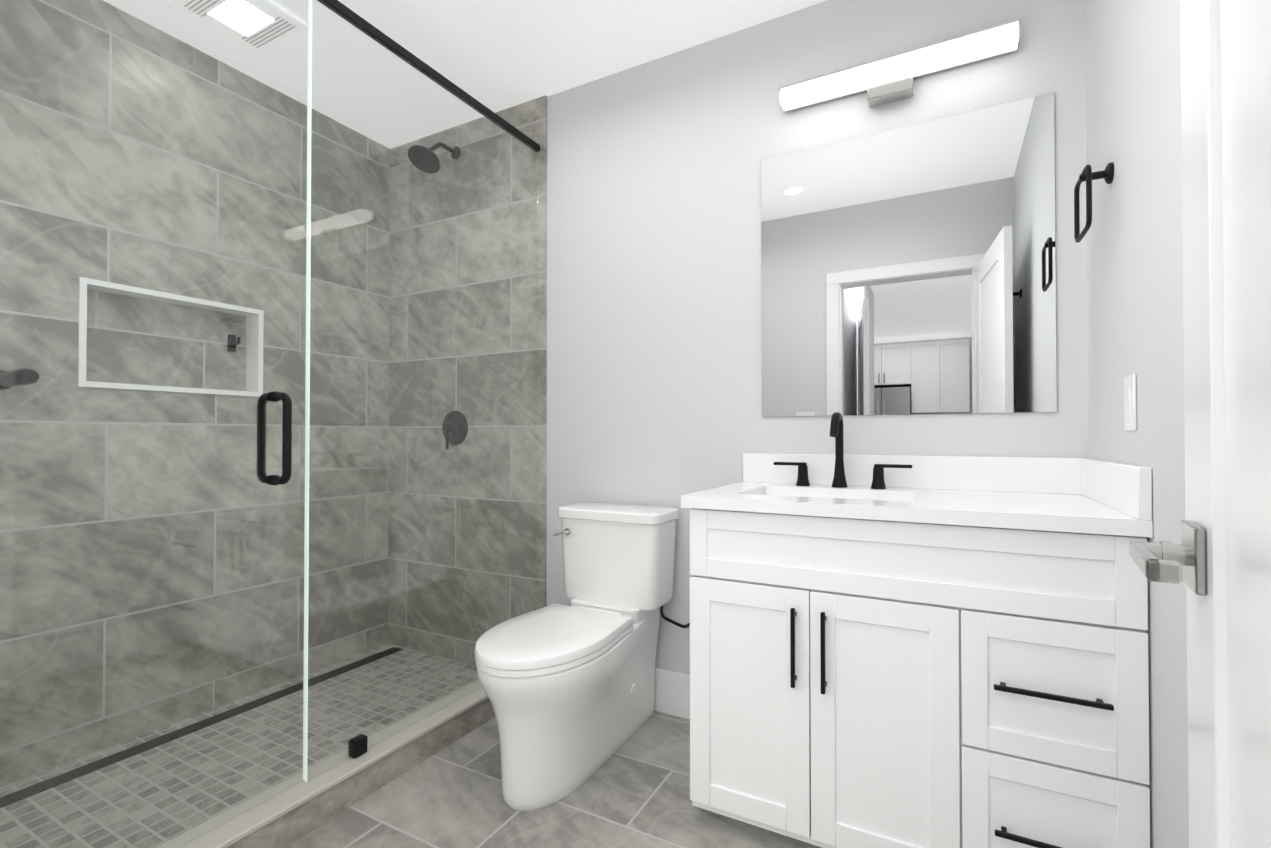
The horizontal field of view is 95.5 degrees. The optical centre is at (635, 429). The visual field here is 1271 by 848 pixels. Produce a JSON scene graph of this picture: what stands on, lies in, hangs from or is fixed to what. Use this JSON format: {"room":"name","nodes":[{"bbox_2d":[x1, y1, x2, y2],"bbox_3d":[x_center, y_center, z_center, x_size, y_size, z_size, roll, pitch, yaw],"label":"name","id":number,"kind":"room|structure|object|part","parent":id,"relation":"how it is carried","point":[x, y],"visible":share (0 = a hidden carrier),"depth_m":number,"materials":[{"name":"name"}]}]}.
{"room":"bathroom","nodes":[
{"label":"bathroom","id":0,"kind":"room"},
{"bbox_2d":[104,0,826,148],"bbox_3d":[-0.221,-1.514,1.361,3.964,0.100,2.160,0,-1,28],"label":"ceiling","id":1,"kind":"structure","parent":0,"point":[494,56],"depth_m":2.19,"materials":[{"name":"white paint"}]},
{"bbox_2d":[169,0,307,53],"bbox_3d":[-1.377,-1.448,2.015,0.300,0.016,0.300,0,-1,28],"label":"ceiling vent","id":2,"kind":"object","parent":1,"relation":"in","point":[243,34],"depth_m":2.03,"materials":[{"name":"white"}]},
{"bbox_2d":[285,711,821,847],"bbox_3d":[-0.221,1.116,1.332,3.964,0.080,2.160,0,-1,28],"label":"floor","id":3,"kind":"structure","parent":0,"point":[632,790],"depth_m":1.63,"materials":[{"name":"tile"}]},
{"bbox_2d":[0,644,478,847],"bbox_3d":[-1.363,1.096,1.927,0.989,0.033,1.888,0,-1,28],"label":"shower floor","id":4,"kind":"structure","parent":3,"relation":"on","point":[144,803],"depth_m":1.88,"materials":[{"name":"tile"}]},
{"bbox_2d":[0,647,402,807],"bbox_3d":[-1.595,1.080,2.102,0.065,0.002,1.755,0,-1,28],"label":"floor drain","id":5,"kind":"object","parent":4,"relation":"on","point":[147,745],"depth_m":2.04,"materials":[{"name":"black metal"}]},
{"bbox_2d":[157,680,494,847],"bbox_3d":[-0.874,1.028,1.665,0.128,0.104,1.884,0,-1,28],"label":"shower curb","id":6,"kind":"object","parent":3,"relation":"on","point":[287,817],"visible":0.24,"depth_m":1.64,"materials":[{"name":"stone"}]},
{"bbox_2d":[0,0,539,847],"bbox_3d":[-0.870,-0.137,1.677,0.137,2.222,1.883,0,-1,28],"label":"glass shower enclosure","id":7,"kind":"object","parent":6,"relation":"on","point":[358,746],"visible":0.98,"depth_m":1.52,"materials":[{"name":"clear glass"}]},
{"bbox_3d":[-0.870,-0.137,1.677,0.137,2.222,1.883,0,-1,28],"label":"header rail","id":8,"kind":"part","parent":7,"relation":"part of","materials":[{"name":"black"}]},
{"bbox_2d":[474,502,689,810],"bbox_3d":[-0.185,0.685,1.913,0.467,0.794,0.811,0,-1,28],"label":"toilet","id":9,"kind":"object","parent":3,"relation":"on","point":[569,691],"visible":1,"depth_m":1.82,"materials":[{"name":"white ceramic"}]},
{"bbox_3d":[-0.261,0.646,1.808,0.374,0.056,0.552,0,-1,28],"label":"seat","id":10,"kind":"part","parent":9,"relation":"part of","materials":[{"name":"white ceramic"}]},
{"bbox_3d":[-0.052,0.511,2.162,0.467,0.440,0.252,0,-1,28],"label":"tank","id":11,"kind":"part","parent":9,"relation":"part of","materials":[{"name":"white ceramic"}]},
{"bbox_2d":[681,412,1152,847],"bbox_3d":[0.691,0.511,1.586,0.988,1.135,0.575,0,-1,28],"label":"bathroom vanity","id":12,"kind":"object","parent":3,"relation":"on","point":[901,651],"visible":1,"depth_m":1.34,"materials":[{"name":"white wood"}]},
{"bbox_2d":[681,453,1152,537],"bbox_3d":[0.693,0.146,1.593,0.988,0.134,0.567,0,-1,28],"label":"countertop","id":13,"kind":"structure","parent":12,"relation":"on","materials":[{"name":"white stone"}]},
{"bbox_2d":[773,412,911,488],"bbox_3d":[0.630,0.065,1.805,0.420,0.237,0.140,0,-1,28],"label":"faucet","id":14,"kind":"object","parent":13,"relation":"on","point":[836,426],"depth_m":1.83,"materials":[{"name":"black metal"}]},
{"bbox_2d":[546,0,1087,673],"bbox_3d":[0.257,-0.184,2.236,3.964,2.540,0.140,0,-1,28],"label":"wall","id":15,"kind":"structure","parent":0,"point":[654,282],"depth_m":2.15,"materials":[{"name":"white paint"}]},
{"bbox_2d":[388,95,546,664],"bbox_3d":[-0.868,-0.178,2.754,1.092,2.540,0.012,0,-1,28],"label":"wall tile","id":16,"kind":"structure","parent":15,"relation":"attached to","point":[528,119],"depth_m":2.70,"materials":[{"name":"grey tile"}]},
{"bbox_2d":[408,142,460,173],"bbox_3d":[-0.916,-1.261,2.639,0.144,0.178,0.257,0,-1,28],"label":"shower head","id":17,"kind":"object","parent":16,"relation":"attached to","point":[433,160],"depth_m":2.59},
{"bbox_2d":[442,411,467,448],"bbox_3d":[-0.871,0.001,2.709,0.164,0.183,0.067,0,-1,28],"label":"shower valve","id":18,"kind":"object","parent":16,"relation":"attached to","point":[454,422],"depth_m":2.71,"materials":[{"name":"black metal"}]},
{"bbox_2d":[654,667,689,719],"bbox_3d":[0.007,1.004,2.269,0.848,0.165,0.015,0,-1,28],"label":"baseboard","id":19,"kind":"structure","parent":15,"relation":"attached to","point":[672,693],"depth_m":2.19,"materials":[{"name":"white wood"}]},
{"bbox_2d":[779,19,1019,111],"bbox_3d":[0.804,-1.105,1.824,0.680,0.103,0.084,0,-1,28],"label":"sconce","id":20,"kind":"object","parent":15,"relation":"attached to","point":[884,80],"visible":1,"depth_m":1.79,"materials":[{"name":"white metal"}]},
{"bbox_2d":[761,92,1056,416],"bbox_3d":[0.824,-0.506,1.851,0.852,0.915,0.006,0,-1,28],"label":"mirror","id":21,"kind":"object","parent":15,"relation":"attached to","point":[910,269],"visible":1,"depth_m":1.82,"materials":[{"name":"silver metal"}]},
{"bbox_2d":[1084,0,1188,847],"bbox_3d":[0.877,-0.201,0.745,0.140,2.540,1.900,0,-1,28],"label":"wall","id":22,"kind":"structure","parent":0,"point":[1134,243],"depth_m":1.13,"materials":[{"name":"white paint"}]},
{"bbox_2d":[1074,162,1113,242],"bbox_3d":[1.102,-0.550,1.383,0.061,0.166,0.151,0,-1,28],"label":"towel ring","id":23,"kind":"object","parent":22,"relation":"attached to","point":[1087,175],"visible":1,"depth_m":1.37,"materials":[{"name":"black metal"}]},
{"bbox_2d":[1124,374,1136,430],"bbox_3d":[1.054,-0.056,1.232,0.008,0.118,0.072,0,-1,28],"label":"switch plate","id":24,"kind":"object","parent":22,"relation":"attached to","point":[1130,399],"visible":1,"depth_m":1.22,"materials":[{"name":"white plastic"}]},
{"bbox_2d":[1180,0,1270,847],"bbox_3d":[0.430,0.044,0.345,0.035,2.018,0.745,0,-1,35],"label":"door leaf","id":25,"kind":"structure","parent":22,"relation":"in","point":[1225,45],"depth_m":0.54,"materials":[{"name":"white paint"}]},
{"bbox_2d":[1129,520,1206,595],"bbox_3d":[0.581,0.132,0.560,0.145,0.068,0.149,0,-1,35],"label":"door lever","id":26,"kind":"object","parent":25,"relation":"attached to","point":[1185,561],"visible":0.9,"depth_m":0.58,"materials":[{"name":"silver metal"}]},
{"bbox_3d":[-1.912,-0.185,2.175,0.200,2.540,2.020,0,-1,28],"label":"wall","id":27,"kind":"structure","parent":0,"visible":0},
{"bbox_2d":[0,0,389,786],"bbox_3d":[-1.744,-0.185,2.153,0.098,2.540,1.900,0,-1,28],"label":"wall tile","id":28,"kind":"structure","parent":27,"relation":"attached to","point":[68,698],"depth_m":2.13,"materials":[{"name":"stone"}]},
{"bbox_2d":[0,368,38,389],"bbox_3d":[-1.809,-0.150,1.682,0.248,0.060,0.060,0,-1,28],"label":"shower","id":29,"kind":"object","parent":28,"relation":"attached to","point":[13,374],"depth_m":1.63,"materials":[{"name":"black metal"}]}
]}

